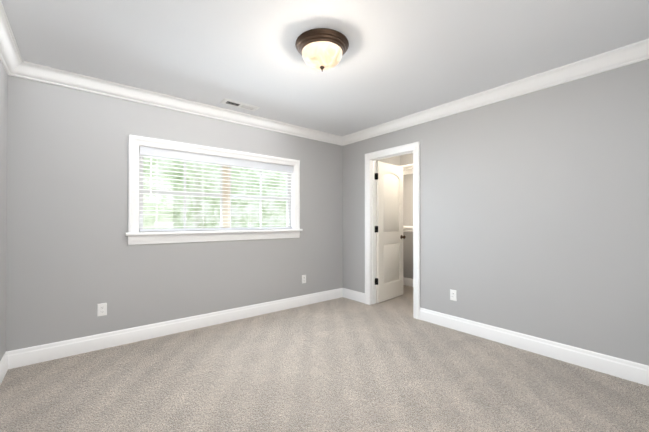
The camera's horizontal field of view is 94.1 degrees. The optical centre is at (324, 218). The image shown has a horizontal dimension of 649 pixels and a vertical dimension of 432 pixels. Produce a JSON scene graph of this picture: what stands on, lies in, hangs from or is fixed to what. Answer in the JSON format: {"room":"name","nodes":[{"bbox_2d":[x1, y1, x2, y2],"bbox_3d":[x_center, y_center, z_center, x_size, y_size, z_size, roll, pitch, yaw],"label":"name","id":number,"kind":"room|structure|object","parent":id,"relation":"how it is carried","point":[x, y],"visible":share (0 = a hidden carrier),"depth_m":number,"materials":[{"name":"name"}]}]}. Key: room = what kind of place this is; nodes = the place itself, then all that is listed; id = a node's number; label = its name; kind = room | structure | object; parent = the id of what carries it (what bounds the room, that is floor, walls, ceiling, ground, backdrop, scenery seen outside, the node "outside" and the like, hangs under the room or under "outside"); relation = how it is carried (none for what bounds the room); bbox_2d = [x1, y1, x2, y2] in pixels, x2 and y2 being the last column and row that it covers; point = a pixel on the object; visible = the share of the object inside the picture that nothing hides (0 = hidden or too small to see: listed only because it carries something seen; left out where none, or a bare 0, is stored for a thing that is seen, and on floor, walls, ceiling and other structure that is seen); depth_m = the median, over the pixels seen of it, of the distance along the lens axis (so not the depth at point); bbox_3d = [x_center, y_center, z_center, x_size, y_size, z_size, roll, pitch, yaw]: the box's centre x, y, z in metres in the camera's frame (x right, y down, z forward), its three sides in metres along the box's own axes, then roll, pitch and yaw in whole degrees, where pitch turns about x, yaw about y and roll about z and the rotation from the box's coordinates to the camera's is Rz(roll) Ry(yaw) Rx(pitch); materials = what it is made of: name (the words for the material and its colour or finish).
{"room":"empty bedroom","nodes":[
{"label":"empty bedroom","id":0,"kind":"room"},
{"bbox_2d":[0,60,7,360],"bbox_3d":[-1.219,-0.040,0.700,0.115,2.440,4.265,0,-1,-39],"label":"wall","id":1,"kind":"structure","parent":0,"point":[3,147],"depth_m":2.28,"materials":[{"name":"grey paint"}]},
{"bbox_2d":[0,351,11,384],"bbox_3d":[-1.204,1.110,0.777,0.015,0.140,4.150,0,-1,-39],"label":"baseboard","id":2,"kind":"structure","parent":1,"relation":"attached to","point":[6,361],"depth_m":2.31,"materials":[{"name":"white paint"}]},
{"bbox_2d":[0,0,23,78],"bbox_3d":[-1.175,-1.204,0.818,0.092,0.110,4.150,0,-1,-39],"label":"crown molding","id":3,"kind":"structure","parent":1,"relation":"attached to","point":[14,64],"depth_m":2.16,"materials":[{"name":"white paint"}]},
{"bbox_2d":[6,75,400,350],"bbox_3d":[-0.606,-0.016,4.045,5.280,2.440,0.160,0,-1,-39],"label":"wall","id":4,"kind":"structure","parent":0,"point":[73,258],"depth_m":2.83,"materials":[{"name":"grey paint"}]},
{"bbox_2d":[97,303,106,316],"bbox_3d":[-2.038,0.837,2.769,0.070,0.114,0.009,0,-1,-39],"label":"wall outlet","id":5,"kind":"object","parent":4,"relation":"attached to","point":[101,309],"visible":1,"depth_m":2.77,"materials":[{"name":"white plastic"}]},
{"bbox_2d":[12,288,343,368],"bbox_3d":[-1.100,1.130,3.523,3.575,0.140,0.015,0,-1,-39],"label":"baseboard","id":6,"kind":"structure","parent":4,"relation":"attached to","point":[61,349],"depth_m":3.01,"materials":[{"name":"white paint"}]},
{"bbox_2d":[24,61,343,143],"bbox_3d":[-1.079,-1.185,3.508,3.390,0.110,0.092,0,-1,-39],"label":"crown molding","id":7,"kind":"structure","parent":4,"relation":"attached to","point":[32,71],"depth_m":3.03,"materials":[{"name":"white paint"}]},
{"bbox_2d":[125,229,302,235],"bbox_3d":[-1.137,0.155,3.547,2.024,0.030,0.173,0,-1,-39],"label":"stool","id":8,"kind":"object","parent":4,"relation":"attached to","point":[199,232],"visible":0.95,"depth_m":3.32,"materials":[{"name":"white paint"}]},
{"bbox_2d":[128,231,299,244],"bbox_3d":[-1.112,0.216,3.516,1.980,0.092,0.022,0,-1,-39],"label":"apron","id":9,"kind":"object","parent":4,"relation":"attached to","point":[158,239],"visible":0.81,"depth_m":3.35,"materials":[{"name":"white paint"}]},
{"bbox_2d":[128,135,299,232],"bbox_3d":[-1.111,-0.330,3.519,1.980,0.940,0.025,0,-1,-39],"label":"window casing","id":10,"kind":"structure","parent":4,"relation":"in","point":[134,142],"depth_m":3.13,"materials":[{"name":"white paint"}]},
{"bbox_2d":[139,146,292,230],"bbox_3d":[-1.139,-0.288,3.553,1.788,0.840,0.062,0,-1,-39],"label":"window blinds","id":11,"kind":"object","parent":10,"relation":"attached to","point":[147,152],"visible":1,"depth_m":3.42,"materials":[{"name":"white plastic"}]},
{"bbox_2d":[139,145,293,228],"bbox_3d":[-1.155,-0.293,3.572,1.832,0.866,0.116,0,-1,-39],"label":"liner","id":12,"kind":"object","parent":4,"relation":"attached to","point":[292,202],"visible":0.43,"depth_m":4.10,"materials":[{"name":"white paint"}]},
{"bbox_2d":[139,153,290,231],"bbox_3d":[-1.176,-0.284,3.598,1.798,0.848,0.044,0,-1,-39],"label":"window","id":13,"kind":"structure","parent":12,"relation":"attached to","point":[228,211],"depth_m":3.56,"materials":[{"name":"white plastic"}]},
{"bbox_2d":[302,275,305,282],"bbox_3d":[-0.284,0.843,4.191,0.070,0.114,0.009,0,-1,-39],"label":"wall outlet","id":14,"kind":"object","parent":4,"relation":"attached to","point":[303,278],"visible":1,"depth_m":4.19,"materials":[{"name":"white plastic"}]},
{"bbox_2d":[0,285,648,431],"bbox_3d":[0.795,1.241,2.308,5.650,0.100,4.610,0,-1,-39],"label":"floor","id":15,"kind":"structure","parent":0,"point":[342,364],"depth_m":2.16,"materials":[{"name":"carpet"}]},
{"bbox_2d":[1,0,648,135],"bbox_3d":[0.795,-1.299,2.326,5.650,0.100,4.610,0,-1,-39],"label":"ceiling","id":16,"kind":"structure","parent":0,"point":[401,58],"depth_m":2.18,"materials":[{"name":"white paint"}]},
{"bbox_2d":[220,98,259,110],"bbox_3d":[-0.922,-1.236,3.308,0.405,0.012,0.150,0,-1,-39],"label":"ceiling vent","id":17,"kind":"object","parent":16,"relation":"in","point":[238,104],"visible":1,"depth_m":3.29,"materials":[{"name":"white plastic"}]},
{"bbox_2d":[295,28,348,71],"bbox_3d":[-0.017,-1.151,2.175,0.384,0.197,0.384,0,-1,-39],"label":"flush-mount light fixture","id":18,"kind":"object","parent":16,"relation":"attached to","point":[321,49],"visible":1,"depth_m":2.07,"materials":[{"name":"beige glass"}]},
{"bbox_2d":[401,153,412,278],"bbox_3d":[2.084,-0.011,4.827,0.115,2.440,2.015,0,-1,-39],"label":"wall","id":19,"kind":"structure","parent":0,"point":[406,159],"depth_m":5.44,"materials":[{"name":"grey paint"}]},
{"bbox_2d":[400,164,412,231],"bbox_3d":[1.883,-0.336,4.740,0.309,1.149,1.896,0,-1,-39],"label":"boards","id":20,"kind":"object","parent":19,"relation":"attached to","point":[405,172],"depth_m":5.37,"materials":[{"name":"white paint"}]},
{"bbox_2d":[403,167,412,230],"bbox_3d":[1.794,-0.322,4.667,0.060,1.100,1.856,0,-1,-39],"label":"shelves","id":21,"kind":"object","parent":19,"relation":"attached to","point":[407,229],"depth_m":5.11,"materials":[{"name":"white wood"}]},
{"bbox_2d":[403,277,412,286],"bbox_3d":[1.997,1.139,4.822,0.015,0.140,1.900,0,-1,-39],"label":"baseboard","id":22,"kind":"structure","parent":19,"relation":"attached to","point":[406,281],"depth_m":5.42,"materials":[{"name":"white paint"}]},
{"bbox_2d":[343,59,648,365],"bbox_3d":[1.635,-0.023,3.088,0.115,2.440,4.150,0,-1,-39],"label":"wall","id":23,"kind":"structure","parent":0,"point":[534,213],"depth_m":2.66,"materials":[{"name":"grey paint"}]},
{"bbox_2d":[344,288,364,302],"bbox_3d":[0.440,1.137,4.448,0.015,0.140,0.440,0,-1,-39],"label":"baseboard","id":24,"kind":"structure","parent":23,"relation":"attached to","point":[349,294],"depth_m":4.44,"materials":[{"name":"white paint"}]},
{"bbox_2d":[376,161,405,302],"bbox_3d":[0.987,0.193,4.525,0.167,2.005,0.706,0,-1,44],"label":"closet door","id":25,"kind":"structure","parent":23,"relation":"in","point":[390,237],"depth_m":4.47,"materials":[{"name":"white paint"}]},
{"bbox_2d":[365,141,419,318],"bbox_3d":[0.907,0.143,3.983,0.165,2.120,0.880,0,-1,-39],"label":"door frame","id":26,"kind":"structure","parent":23,"relation":"attached to","point":[415,147],"depth_m":4.18,"materials":[{"name":"white paint"}]},
{"bbox_2d":[450,289,456,300],"bbox_3d":[1.396,0.833,3.277,0.009,0.114,0.070,0,-1,-39],"label":"wall outlet","id":27,"kind":"object","parent":23,"relation":"attached to","point":[453,297],"visible":1,"depth_m":3.27,"materials":[{"name":"white plastic"}]},
{"bbox_2d":[336,38,648,145],"bbox_3d":[1.554,-1.189,3.031,0.092,0.110,4.150,0,-1,-39],"label":"crown molding","id":28,"kind":"structure","parent":23,"relation":"attached to","point":[636,52],"depth_m":2.73,"materials":[{"name":"white paint"}]},
{"bbox_2d":[419,307,648,385],"bbox_3d":[2.002,1.123,2.522,0.015,0.140,2.760,0,-1,-39],"label":"baseboard","id":29,"kind":"structure","parent":23,"relation":"attached to","point":[612,366],"depth_m":2.60,"materials":[{"name":"white paint"}]},
{"label":"outside","id":30,"kind":"structure","parent":0,"visible":0},
{"bbox_2d":[143,155,285,228],"bbox_3d":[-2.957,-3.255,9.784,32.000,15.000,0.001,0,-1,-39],"label":"window glass","id":31,"kind":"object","parent":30,"point":[243,210],"depth_m":9.19,"materials":[{"name":"clear glass"}]}
]}

